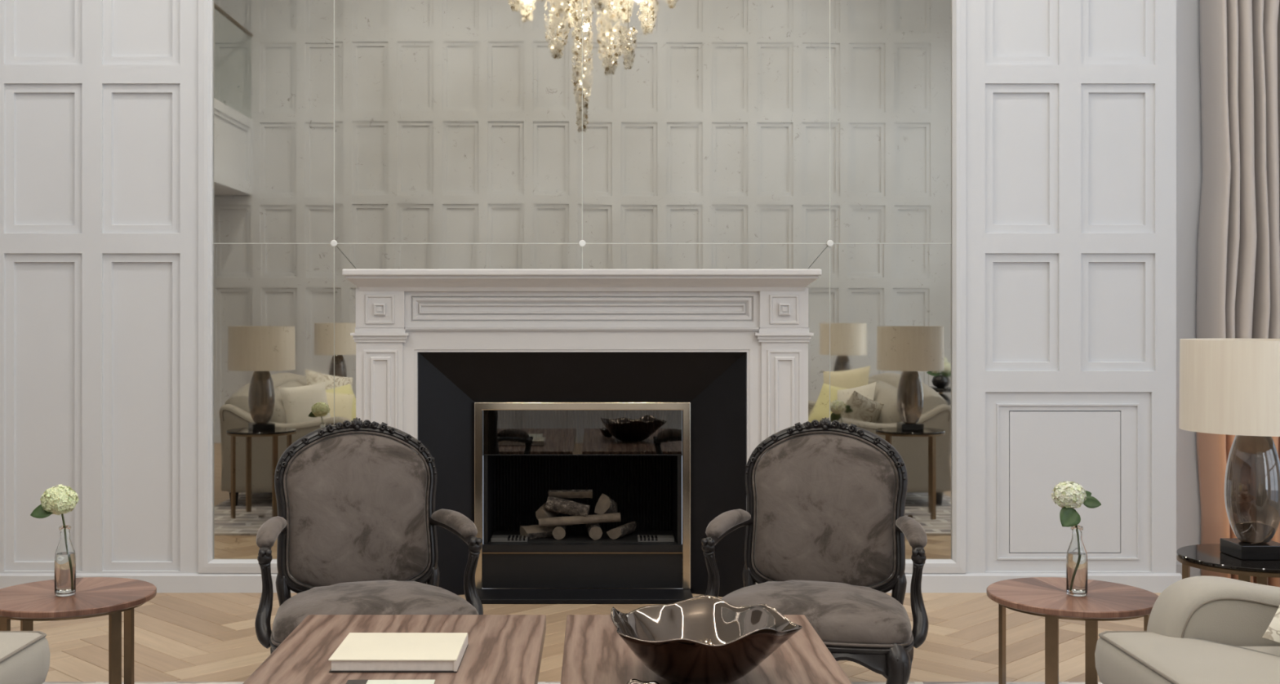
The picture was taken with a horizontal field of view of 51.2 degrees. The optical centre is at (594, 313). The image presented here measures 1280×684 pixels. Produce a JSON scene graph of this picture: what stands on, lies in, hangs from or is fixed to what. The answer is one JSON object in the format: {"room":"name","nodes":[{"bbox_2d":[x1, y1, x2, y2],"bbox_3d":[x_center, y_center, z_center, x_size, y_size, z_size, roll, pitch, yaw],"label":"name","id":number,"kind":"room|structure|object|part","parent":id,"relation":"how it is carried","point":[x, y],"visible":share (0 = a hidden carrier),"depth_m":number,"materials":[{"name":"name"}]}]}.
{"room":"living room","nodes":[
{"label":"living room","id":0,"kind":"room"},
{"bbox_2d":[0,0,213,573],"bbox_3d":[-3.192,-1.250,6.270,2.815,5.100,0.100,0,0,0],"label":"wall","id":1,"kind":"structure","parent":0,"point":[99,99],"depth_m":6.23,"materials":[{"name":"white paint"}]},
{"bbox_3d":[-2.574,-1.510,6.235,0.364,0.700,0.030,0,0,0],"label":"wall panel","id":2,"kind":"part","parent":1,"relation":"part of","materials":[{"name":"white paint"}]},
{"bbox_3d":[-2.574,-0.723,6.235,0.364,0.700,0.030,0,0,0],"label":"wall panel","id":3,"kind":"part","parent":1,"relation":"part of","materials":[{"name":"white paint"}]},
{"bbox_3d":[-2.574,0.462,6.235,0.364,1.484,0.030,0,0,0],"label":"wall panel","id":4,"kind":"part","parent":1,"relation":"part of","materials":[{"name":"white paint"}]},
{"bbox_3d":[-2.117,-1.510,6.235,0.364,0.700,0.030,0,0,0],"label":"wall panel","id":5,"kind":"part","parent":1,"relation":"part of","materials":[{"name":"white paint"}]},
{"bbox_3d":[-2.117,-0.723,6.235,0.364,0.700,0.030,0,0,0],"label":"wall panel","id":6,"kind":"part","parent":1,"relation":"part of","materials":[{"name":"white paint"}]},
{"bbox_3d":[-2.117,0.462,6.235,0.364,1.484,0.030,0,0,0],"label":"wall panel","id":7,"kind":"part","parent":1,"relation":"part of","materials":[{"name":"white paint"}]},
{"bbox_2d":[0,573,293,592],"bbox_3d":[-2.855,1.256,6.211,3.470,0.088,0.018,0,0,0],"label":"baseboard","id":8,"kind":"structure","parent":1,"relation":"attached to","point":[163,582],"depth_m":6.20,"materials":[{"name":"white paint"}]},
{"bbox_2d":[10,588,1161,682],"bbox_3d":[-0.279,1.370,2.823,9.493,0.140,8.673,0,0,0],"label":"floor","id":9,"kind":"structure","parent":0,"point":[179,637],"depth_m":5.29,"materials":[{"name":"brown wood"}]},
{"bbox_2d":[42,682,1102,683],"bbox_3d":[-0.025,1.294,2.430,5.050,0.011,4.460,0,0,0],"label":"area rug","id":10,"kind":"object","parent":9,"relation":"on","point":[43,682],"visible":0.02,"depth_m":4.64,"materials":[{"name":"beige carpet"}]},
{"bbox_2d":[0,631,50,683],"bbox_3d":[-1.980,0.868,2.440,1.076,0.839,2.286,0,0,0],"label":"sofa","id":11,"kind":"object","parent":10,"relation":"on","point":[24,655],"visible":1,"depth_m":3.42,"materials":[{"name":"grey fabric"}]},
{"bbox_2d":[0,577,156,683],"bbox_3d":[-1.678,1.091,4.262,0.528,0.392,0.528,0,0,-12],"label":"side table","id":12,"kind":"object","parent":10,"relation":"on","point":[28,603],"visible":0.94,"depth_m":4.16,"materials":[{"name":"brown wood"}]},
{"bbox_3d":[-1.801,1.109,4.072,0.038,0.358,0.012,0,0,33],"label":"leg","id":13,"kind":"part","parent":12,"relation":"part of","materials":[{"name":"brown wood"}]},
{"bbox_3d":[-1.867,1.109,4.385,0.012,0.358,0.038,0,0,33],"label":"leg","id":14,"kind":"part","parent":12,"relation":"part of","materials":[{"name":"brown wood"}]},
{"bbox_2d":[53,525,75,596],"bbox_3d":[-1.682,0.785,4.235,0.064,0.219,0.064,0,0,0],"label":"bottle vase","id":15,"kind":"object","parent":12,"relation":"on","point":[64,561],"visible":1,"depth_m":4.21,"materials":[{"name":"clear glass"}]},
{"bbox_2d":[30,484,79,526],"bbox_3d":[-1.702,0.713,4.230,0.121,0.340,0.116,0,0,25],"label":"hydrangea","id":16,"kind":"object","parent":15,"relation":"in","point":[60,494],"visible":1,"depth_m":4.20,"materials":[{"name":"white plant"}]},
{"bbox_3d":[-1.678,0.753,4.234,0.039,0.259,0.008,0,0,0],"label":"stem","id":17,"kind":"part","parent":16,"relation":"part of","materials":[{"name":"green plant"}]},
{"bbox_3d":[-1.488,1.109,4.139,0.012,0.358,0.038,0,0,33],"label":"leg","id":18,"kind":"part","parent":12,"relation":"part of","materials":[{"name":"brown wood"}]},
{"bbox_3d":[-1.555,1.109,4.452,0.038,0.358,0.012,0,0,33],"label":"leg","id":19,"kind":"part","parent":12,"relation":"part of","materials":[{"name":"brown wood"}]},
{"bbox_2d":[254,417,483,653],"bbox_3d":[-0.746,0.824,4.388,0.732,0.921,0.716,0,0,-18],"label":"armchair","id":20,"kind":"object","parent":10,"relation":"on","point":[354,528],"visible":0.77,"depth_m":4.55,"materials":[{"name":"fabric"}]},
{"bbox_3d":[-1.055,0.752,4.357,0.053,0.082,0.390,0,0,-5],"label":"armrest","id":21,"kind":"part","parent":20,"relation":"part of","materials":[{"name":"grey fabric"}]},
{"bbox_3d":[-0.730,1.052,4.337,0.658,0.096,0.592,0,0,-17],"label":"seat rail","id":22,"kind":"part","parent":20,"relation":"part of","materials":[{"name":"black wood"}]},
{"bbox_3d":[-1.045,0.953,4.519,0.071,0.190,0.063,0,0,-17],"label":"post","id":23,"kind":"part","parent":20,"relation":"part of","materials":[{"name":"black wood"}]},
{"bbox_3d":[-0.826,0.690,4.642,0.563,0.616,0.170,0,0,-17],"label":"frame","id":24,"kind":"part","parent":20,"relation":"part of","materials":[{"name":"black wood"}]},
{"bbox_3d":[-0.822,0.690,4.630,0.490,0.540,0.166,0,0,-17],"label":"backrest","id":25,"kind":"part","parent":20,"relation":"part of","materials":[{"name":"fabric"}]},
{"bbox_3d":[-0.730,0.949,4.337,0.642,0.116,0.574,0,0,-17],"label":"seat","id":26,"kind":"part","parent":20,"relation":"part of","materials":[{"name":"fabric"}]},
{"bbox_3d":[-0.576,0.953,4.667,0.071,0.190,0.063,0,0,-17],"label":"post","id":27,"kind":"part","parent":20,"relation":"part of","materials":[{"name":"black wood"}]},
{"bbox_3d":[-0.475,0.752,4.540,0.053,0.082,0.390,0,0,-30],"label":"armrest","id":28,"kind":"part","parent":20,"relation":"part of","materials":[{"name":"grey fabric"}]},
{"bbox_2d":[243,614,546,683],"bbox_3d":[-0.490,1.084,3.047,0.695,0.408,1.695,0,0,0],"label":"coffee table","id":29,"kind":"object","parent":10,"relation":"on","point":[501,649],"visible":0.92,"depth_m":3.52,"materials":[{"name":"brown wood"}]},
{"bbox_2d":[346,680,435,683],"bbox_3d":[-0.475,0.870,3.000,0.204,0.020,0.264,0,0,-1],"label":"magazine","id":30,"kind":"object","parent":29,"relation":"on","point":[348,682],"visible":1,"depth_m":3.12,"materials":[{"name":"white paper"}]},
{"bbox_2d":[328,632,467,672],"bbox_3d":[-0.494,0.864,3.401,0.315,0.032,0.274,0,0,0],"label":"book","id":31,"kind":"object","parent":29,"relation":"on","point":[359,652],"visible":1,"depth_m":3.33,"materials":[{"name":"beige paper"}]},
{"bbox_2d":[560,614,852,683],"bbox_3d":[0.265,1.084,3.047,0.694,0.408,1.695,0,0,0],"label":"coffee table","id":32,"kind":"object","parent":10,"relation":"on","point":[594,652],"visible":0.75,"depth_m":3.38,"materials":[{"name":"brown wood"}]},
{"bbox_2d":[626,679,658,683],"bbox_3d":[0.091,0.846,2.906,0.123,0.067,0.129,0,0,0],"label":"decorative bowl","id":33,"kind":"object","parent":32,"relation":"on","point":[633,681],"visible":1,"depth_m":2.96,"materials":[{"name":"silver metal"}]},
{"bbox_2d":[610,595,802,683],"bbox_3d":[0.238,0.796,3.195,0.449,0.166,0.443,0,0,-34],"label":"decorative bowl","id":34,"kind":"object","parent":32,"relation":"on","point":[703,639],"visible":1,"depth_m":3.20,"materials":[{"name":"brown metal"}]},
{"bbox_2d":[701,417,928,683],"bbox_3d":[0.724,0.824,4.388,0.732,0.921,0.716,0,0,17],"label":"armchair","id":35,"kind":"object","parent":10,"relation":"on","point":[826,523],"visible":0.81,"depth_m":4.55,"materials":[{"name":"fabric"}]},
{"bbox_3d":[0.450,0.752,4.535,0.053,0.082,0.390,0,0,29],"label":"armrest","id":36,"kind":"part","parent":35,"relation":"part of","materials":[{"name":"grey fabric"}]},
{"bbox_3d":[0.549,0.953,4.664,0.071,0.190,0.063,0,0,16],"label":"post","id":37,"kind":"part","parent":35,"relation":"part of","materials":[{"name":"black wood"}]},
{"bbox_3d":[0.709,0.949,4.337,0.642,0.116,0.574,0,0,16],"label":"seat","id":38,"kind":"part","parent":35,"relation":"part of","materials":[{"name":"fabric"}]},
{"bbox_3d":[0.796,0.690,4.631,0.490,0.540,0.166,0,0,16],"label":"backrest","id":39,"kind":"part","parent":35,"relation":"part of","materials":[{"name":"fabric"}]},
{"bbox_3d":[0.799,0.690,4.643,0.563,0.616,0.170,0,0,16],"label":"frame","id":40,"kind":"part","parent":35,"relation":"part of","materials":[{"name":"black wood"}]},
{"bbox_3d":[0.709,1.052,4.337,0.658,0.096,0.592,0,0,16],"label":"seat rail","id":41,"kind":"part","parent":35,"relation":"part of","materials":[{"name":"black wood"}]},
{"bbox_3d":[0.907,1.134,4.022,0.078,0.302,0.104,0,0,-31],"label":"leg","id":42,"kind":"part","parent":35,"relation":"part of","materials":[{"name":"black wood"}]},
{"bbox_3d":[1.021,0.953,4.524,0.071,0.190,0.063,0,0,16],"label":"post","id":43,"kind":"part","parent":35,"relation":"part of","materials":[{"name":"black wood"}]},
{"bbox_3d":[1.034,0.752,4.363,0.053,0.082,0.390,0,0,4],"label":"armrest","id":44,"kind":"part","parent":35,"relation":"part of","materials":[{"name":"grey fabric"}]},
{"bbox_2d":[986,577,1159,683],"bbox_3d":[1.526,1.091,4.262,0.528,0.392,0.528,0,0,-10],"label":"side table","id":45,"kind":"object","parent":10,"relation":"on","point":[1047,597],"visible":0.89,"depth_m":4.18,"materials":[{"name":"brown wood"}]},
{"bbox_3d":[1.341,1.109,4.392,0.012,0.358,0.038,0,0,35],"label":"leg","id":46,"kind":"part","parent":45,"relation":"part of","materials":[{"name":"brown wood"}]},
{"bbox_3d":[1.396,1.109,4.077,0.038,0.358,0.012,0,0,35],"label":"leg","id":47,"kind":"part","parent":45,"relation":"part of","materials":[{"name":"brown wood"}]},
{"bbox_2d":[1066,525,1087,596],"bbox_3d":[1.530,0.785,4.235,0.064,0.219,0.064,0,0,0],"label":"bottle vase","id":48,"kind":"object","parent":45,"relation":"on","point":[1077,555],"visible":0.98,"depth_m":4.21,"materials":[{"name":"clear glass"}]},
{"bbox_2d":[1051,480,1101,527],"bbox_3d":[1.524,0.707,4.230,0.152,0.352,0.104,0,0,0],"label":"hydrangea","id":49,"kind":"object","parent":48,"relation":"in","point":[1070,495],"visible":1,"depth_m":4.20,"materials":[{"name":"beige plant"}]},
{"bbox_3d":[1.656,1.109,4.447,0.038,0.358,0.012,0,0,35],"label":"leg","id":50,"kind":"part","parent":45,"relation":"part of","materials":[{"name":"brown wood"}]},
{"bbox_3d":[1.711,1.109,4.132,0.012,0.358,0.038,0,0,35],"label":"leg","id":51,"kind":"part","parent":45,"relation":"part of","materials":[{"name":"brown wood"}]},
{"bbox_2d":[1094,576,1279,683],"bbox_3d":[1.861,0.868,2.440,1.076,0.839,2.286,0,0,0],"label":"sofa","id":52,"kind":"object","parent":10,"relation":"on","point":[1201,629],"visible":1,"depth_m":3.42,"materials":[{"name":"grey fabric"}]},
{"bbox_2d":[1094,632,1279,683],"bbox_3d":[1.733,0.904,3.002,0.820,0.162,1.136,0,0,0],"label":"seat cushion","id":53,"kind":"object","parent":52,"relation":"on","point":[1120,658],"depth_m":3.28,"materials":[{"name":"grey fabric"}]},
{"bbox_3d":[1.931,0.898,3.498,0.936,0.579,0.165,0,0,0],"label":"arm","id":54,"kind":"part","parent":52,"relation":"part of","materials":[{"name":"grey fabric"}]},
{"bbox_2d":[1262,605,1279,643],"bbox_3d":[1.830,0.710,3.200,0.402,0.369,0.202,0,0,29],"label":"cushion","id":55,"kind":"object","parent":52,"relation":"on","point":[1273,632],"visible":1,"depth_m":3.21,"materials":[{"name":"fabric"}]},
{"bbox_2d":[1176,543,1279,585],"bbox_3d":[1.995,1.011,4.040,0.430,0.552,0.430,0,0,-11],"label":"table","id":56,"kind":"object","parent":10,"relation":"on","point":[1210,557],"visible":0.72,"depth_m":3.96,"materials":[{"name":"black glass"}]},
{"bbox_3d":[1.837,1.018,4.145,0.018,0.516,0.030,0,0,34],"label":"leg","id":57,"kind":"part","parent":56,"relation":"part of","materials":[{"name":"brown wood"}]},
{"bbox_2d":[1178,337,1279,559],"bbox_3d":[1.995,0.407,4.040,0.415,0.655,0.415,0,0,-14],"label":"table lamp","id":58,"kind":"object","parent":56,"relation":"on","point":[1228,386],"visible":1,"depth_m":3.96,"materials":[{"name":"beige fabric"}]},
{"bbox_3d":[1.995,0.217,4.040,0.415,0.275,0.415,0,0,-14],"label":"lamp shade","id":59,"kind":"part","parent":58,"relation":"part of","materials":[{"name":"beige fabric"}]},
{"bbox_3d":[1.995,0.523,4.040,0.165,0.338,0.159,0,0,-14],"label":"glass","id":60,"kind":"part","parent":58,"relation":"part of","materials":[{"name":"glass"}]},
{"bbox_3d":[1.890,1.018,3.882,0.030,0.516,0.018,0,0,34],"label":"leg","id":61,"kind":"part","parent":56,"relation":"part of","materials":[{"name":"brown wood"}]},
{"bbox_3d":[2.100,1.018,4.198,0.030,0.516,0.018,0,0,34],"label":"leg","id":62,"kind":"part","parent":56,"relation":"part of","materials":[{"name":"brown wood"}]},
{"bbox_2d":[342,268,821,604],"bbox_3d":[-0.058,0.551,6.075,2.128,1.497,0.320,0,0,0],"label":"fireplace","id":63,"kind":"object","parent":9,"relation":"on","point":[432,344],"visible":0.68,"depth_m":6.03,"materials":[{"name":"paint"}]},
{"bbox_3d":[-0.965,0.652,6.000,0.153,0.975,0.012,0,0,0],"label":"pilaster moulding","id":64,"kind":"part","parent":63,"relation":"part of","materials":[{"name":"paint"}]},
{"bbox_2d":[342,268,821,275],"bbox_3d":[-0.058,-0.182,6.075,2.128,0.029,0.320,0,0,0],"label":"shelf","id":65,"kind":"object","parent":63,"relation":"attached to","point":[345,272],"depth_m":5.92,"materials":[{"name":"paint"}]},
{"bbox_3d":[-0.058,-0.134,6.083,2.104,0.068,0.303,0,0,0],"label":"crown moulding","id":66,"kind":"part","parent":63,"relation":"part of","materials":[{"name":"paint"}]},
{"bbox_3d":[-0.058,0.689,6.128,1.624,1.222,0.215,0,0,0],"label":"architrave","id":67,"kind":"part","parent":63,"relation":"part of","materials":[{"name":"paint"}]},
{"bbox_3d":[-0.058,0.071,6.119,1.600,0.014,0.233,0,0,0],"label":"architrave moulding","id":68,"kind":"part","parent":63,"relation":"part of","materials":[{"name":"paint"}]},
{"bbox_2d":[474,402,690,589],"bbox_3d":[-0.058,0.856,6.414,1.000,0.888,0.492,0,0,0],"label":"insert","id":69,"kind":"object","parent":63,"relation":"in","point":[628,453],"visible":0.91,"depth_m":6.51,"materials":[{"name":"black metal"}]},
{"bbox_3d":[-0.403,1.066,6.312,0.170,0.016,0.095,0,0,0],"label":"burner","id":70,"kind":"part","parent":69,"relation":"part of","materials":[{"name":"grey metal"}]},
{"bbox_2d":[520,524,554,539],"bbox_3d":[-0.268,1.048,6.380,0.164,0.065,0.084,0,0,-29],"label":"log","id":71,"kind":"object","parent":69,"relation":"on","point":[533,531],"visible":0.82,"depth_m":6.35,"materials":[{"name":"brown wood"}]},
{"bbox_2d":[535,502,558,520],"bbox_3d":[-0.224,0.951,6.437,0.074,0.113,0.175,0,0,20],"label":"log","id":72,"kind":"object","parent":71,"relation":"on","point":[541,513],"visible":0.58,"depth_m":6.37,"materials":[{"name":"brown wood"}]},
{"bbox_2d":[551,525,566,539],"bbox_3d":[-0.171,1.042,6.430,0.066,0.064,0.220,0,0,0],"label":"log","id":73,"kind":"object","parent":69,"relation":"on","point":[558,532],"visible":0.72,"depth_m":6.32,"materials":[{"name":"brown wood"}]},
{"bbox_2d":[538,512,620,527],"bbox_3d":[-0.073,0.983,6.333,0.390,0.067,0.030,0,0,-3],"label":"log","id":74,"kind":"object","parent":73,"relation":"on","point":[606,517],"visible":1,"depth_m":6.32,"materials":[{"name":"brown wood"}]},
{"bbox_2d":[545,496,590,517],"bbox_3d":[-0.130,0.927,6.360,0.212,0.110,0.072,0,0,5],"label":"log","id":75,"kind":"object","parent":74,"relation":"on","point":[559,505],"visible":1,"depth_m":6.33,"materials":[{"name":"brown wood"}]},
{"bbox_2d":[548,489,592,498],"bbox_3d":[-0.117,0.869,6.407,0.210,0.045,0.041,-1,0,3],"label":"log","id":76,"kind":"object","parent":75,"relation":"on","point":[562,494],"visible":0.99,"depth_m":6.40,"materials":[{"name":"brown wood"}]},
{"bbox_2d":[594,493,617,514],"bbox_3d":[0.057,0.932,6.445,0.079,0.133,0.141,0,0,21],"label":"log","id":77,"kind":"object","parent":74,"relation":"on","point":[605,504],"visible":0.74,"depth_m":6.40,"materials":[{"name":"brown wood"}]},
{"bbox_3d":[-0.058,1.092,6.215,0.926,0.034,0.050,0,0,0],"label":"sill","id":78,"kind":"part","parent":69,"relation":"part of","materials":[{"name":"black metal"}]},
{"bbox_3d":[-0.058,1.193,6.202,0.926,0.166,0.036,0,0,0],"label":"panel","id":79,"kind":"part","parent":69,"relation":"part of","materials":[{"name":"black metal"}]},
{"bbox_2d":[488,530,676,542],"bbox_3d":[-0.058,1.082,6.420,0.880,0.016,0.340,0,0,0],"label":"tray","id":80,"kind":"object","parent":69,"relation":"on","point":[495,536],"depth_m":6.32,"materials":[{"name":"metal"}]},
{"bbox_2d":[585,523,602,540],"bbox_3d":[-0.005,1.041,6.425,0.067,0.066,0.231,0,0,-4],"label":"log","id":81,"kind":"object","parent":69,"relation":"on","point":[594,531],"visible":0.87,"depth_m":6.31,"materials":[{"name":"brown wood"}]},
{"bbox_2d":[606,521,635,539],"bbox_3d":[0.128,1.044,6.420,0.077,0.061,0.197,0,0,24],"label":"log","id":82,"kind":"object","parent":69,"relation":"on","point":[628,528],"visible":1,"depth_m":6.35,"materials":[{"name":"brown wood"}]},
{"bbox_3d":[0.287,1.066,6.312,0.170,0.016,0.095,0,0,0],"label":"burner","id":83,"kind":"part","parent":69,"relation":"part of","materials":[{"name":"grey metal"}]},
{"bbox_3d":[0.854,0.652,6.000,0.153,0.975,0.012,0,0,0],"label":"pilaster moulding","id":84,"kind":"part","parent":63,"relation":"part of","materials":[{"name":"paint"}]},
{"bbox_2d":[965,0,1176,573],"bbox_3d":[2.195,-1.250,6.270,1.030,5.100,0.100,0,0,0],"label":"wall","id":85,"kind":"structure","parent":0,"point":[1071,104],"depth_m":6.23,"materials":[{"name":"white paint"}]},
{"bbox_3d":[1.992,-1.510,6.235,0.345,0.700,0.030,0,0,0],"label":"wall panel","id":86,"kind":"part","parent":85,"relation":"part of","materials":[{"name":"white paint"}]},
{"bbox_3d":[1.992,-0.723,6.235,0.345,0.700,0.030,0,0,0],"label":"wall panel","id":87,"kind":"part","parent":85,"relation":"part of","materials":[{"name":"white paint"}]},
{"bbox_3d":[1.992,-0.005,6.235,0.345,0.550,0.030,0,0,0],"label":"wall panel","id":88,"kind":"part","parent":85,"relation":"part of","materials":[{"name":"white paint"}]},
{"bbox_2d":[887,573,1182,592],"bbox_3d":[1.864,1.256,6.211,1.728,0.088,0.018,0,0,0],"label":"baseboard","id":89,"kind":"structure","parent":85,"relation":"attached to","point":[931,582],"depth_m":6.20,"materials":[{"name":"white paint"}]},
{"bbox_3d":[2.197,0.789,6.243,0.516,0.659,0.013,0,0,0],"label":"access panel","id":90,"kind":"part","parent":85,"relation":"part of","materials":[{"name":"white paint"}]},
{"bbox_3d":[2.208,0.787,6.237,0.777,0.840,0.034,0,0,0],"label":"access panel frame","id":91,"kind":"part","parent":85,"relation":"part of","materials":[{"name":"white paint"}]},
{"bbox_3d":[2.440,-1.510,6.235,0.346,0.700,0.030,0,0,0],"label":"wall panel","id":92,"kind":"part","parent":85,"relation":"part of","materials":[{"name":"white paint"}]},
{"bbox_3d":[2.440,-0.723,6.235,0.346,0.700,0.030,0,0,0],"label":"wall panel","id":93,"kind":"part","parent":85,"relation":"part of","materials":[{"name":"white paint"}]},
{"bbox_3d":[2.440,-0.005,6.235,0.346,0.550,0.030,0,0,0],"label":"wall panel","id":94,"kind":"part","parent":85,"relation":"part of","materials":[{"name":"white paint"}]},
{"bbox_2d":[1176,0,1202,562],"bbox_3d":[3.505,-1.250,6.461,1.790,5.100,0.278,0,0,0],"label":"wall","id":95,"kind":"structure","parent":0,"point":[1188,120],"depth_m":6.50,"materials":[{"name":"grey paint"}]},
{"bbox_2d":[1176,562,1200,577],"bbox_3d":[3.451,1.256,6.490,1.478,0.088,0.018,0,0,0],"label":"baseboard","id":96,"kind":"structure","parent":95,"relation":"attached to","point":[1194,571],"depth_m":6.48,"materials":[{"name":"white paint"}]},
{"bbox_2d":[1195,0,1279,586],"bbox_3d":[3.548,-1.012,6.362,1.264,4.601,0.276,0,0,0],"label":"curtain","id":97,"kind":"object","parent":95,"relation":"hanging from","point":[1238,260],"visible":0.58,"depth_m":6.27,"materials":[{"name":"fabric"}]},
{"bbox_3d":[-0.053,-1.250,6.270,3.465,5.100,0.100,0,0,0],"label":"wall","id":98,"kind":"structure","parent":0,"visible":0},
{"bbox_2d":[198,0,261,573],"bbox_3d":[-1.698,-0.125,6.227,0.289,2.661,0.046,0,0,0],"label":"frame","id":99,"kind":"object","parent":98,"relation":"attached to","point":[205,564],"depth_m":6.21,"materials":[{"name":"white paint"}]},
{"bbox_2d":[213,0,951,559],"bbox_3d":[-0.059,-0.768,6.239,3.453,3.864,0.030,0,0,0],"label":"wall mirror","id":100,"kind":"object","parent":98,"relation":"attached to","point":[348,134],"visible":0.88,"depth_m":6.24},
{"bbox_3d":[-1.502,0.419,6.242,0.564,1.490,0.008,0,0,0],"label":"pane","id":101,"kind":"part","parent":100,"relation":"part of","materials":[{"name":"metal"}]},
{"bbox_3d":[-1.502,-1.514,6.242,0.564,2.372,0.009,0,0,0],"label":"pane","id":102,"kind":"part","parent":100,"relation":"part of","materials":[{"name":"metal"}]},
{"bbox_3d":[-1.079,0.420,6.242,0.278,1.488,0.008,0,0,0],"label":"pane","id":103,"kind":"part","parent":100,"relation":"part of","materials":[{"name":"metal"}]},
{"bbox_3d":[-0.639,-1.514,6.242,1.158,2.372,0.009,0,0,0],"label":"pane","id":104,"kind":"part","parent":100,"relation":"part of","materials":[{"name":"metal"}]},
{"bbox_3d":[-0.638,-0.113,6.242,1.156,0.426,0.008,0,0,0],"label":"pane","id":105,"kind":"part","parent":100,"relation":"part of","materials":[{"name":"metal"}]},
{"bbox_3d":[0.519,-0.113,6.242,1.153,0.426,0.008,0,0,0],"label":"pane","id":106,"kind":"part","parent":100,"relation":"part of","materials":[{"name":"metal"}]},
{"bbox_3d":[0.519,-1.514,6.242,1.155,2.372,0.009,0,0,0],"label":"pane","id":107,"kind":"part","parent":100,"relation":"part of","materials":[{"name":"metal"}]},
{"bbox_3d":[0.958,0.420,6.242,0.278,1.488,0.008,0,0,0],"label":"pane","id":108,"kind":"part","parent":100,"relation":"part of","materials":[{"name":"mirror"}]},
{"bbox_3d":[1.383,0.419,6.242,0.568,1.490,0.009,0,0,0],"label":"pane","id":109,"kind":"part","parent":100,"relation":"part of","materials":[{"name":"metal"}]},
{"bbox_3d":[1.383,-1.514,6.242,0.568,2.372,0.009,0,0,0],"label":"pane","id":110,"kind":"part","parent":100,"relation":"part of","materials":[{"name":"metal"}]},
{"bbox_2d":[922,0,965,573],"bbox_3d":[1.624,-0.125,6.227,0.197,2.661,0.046,0,0,0],"label":"frame","id":111,"kind":"object","parent":98,"relation":"attached to","point":[956,563],"depth_m":6.21,"materials":[{"name":"white paint"}]}
]}

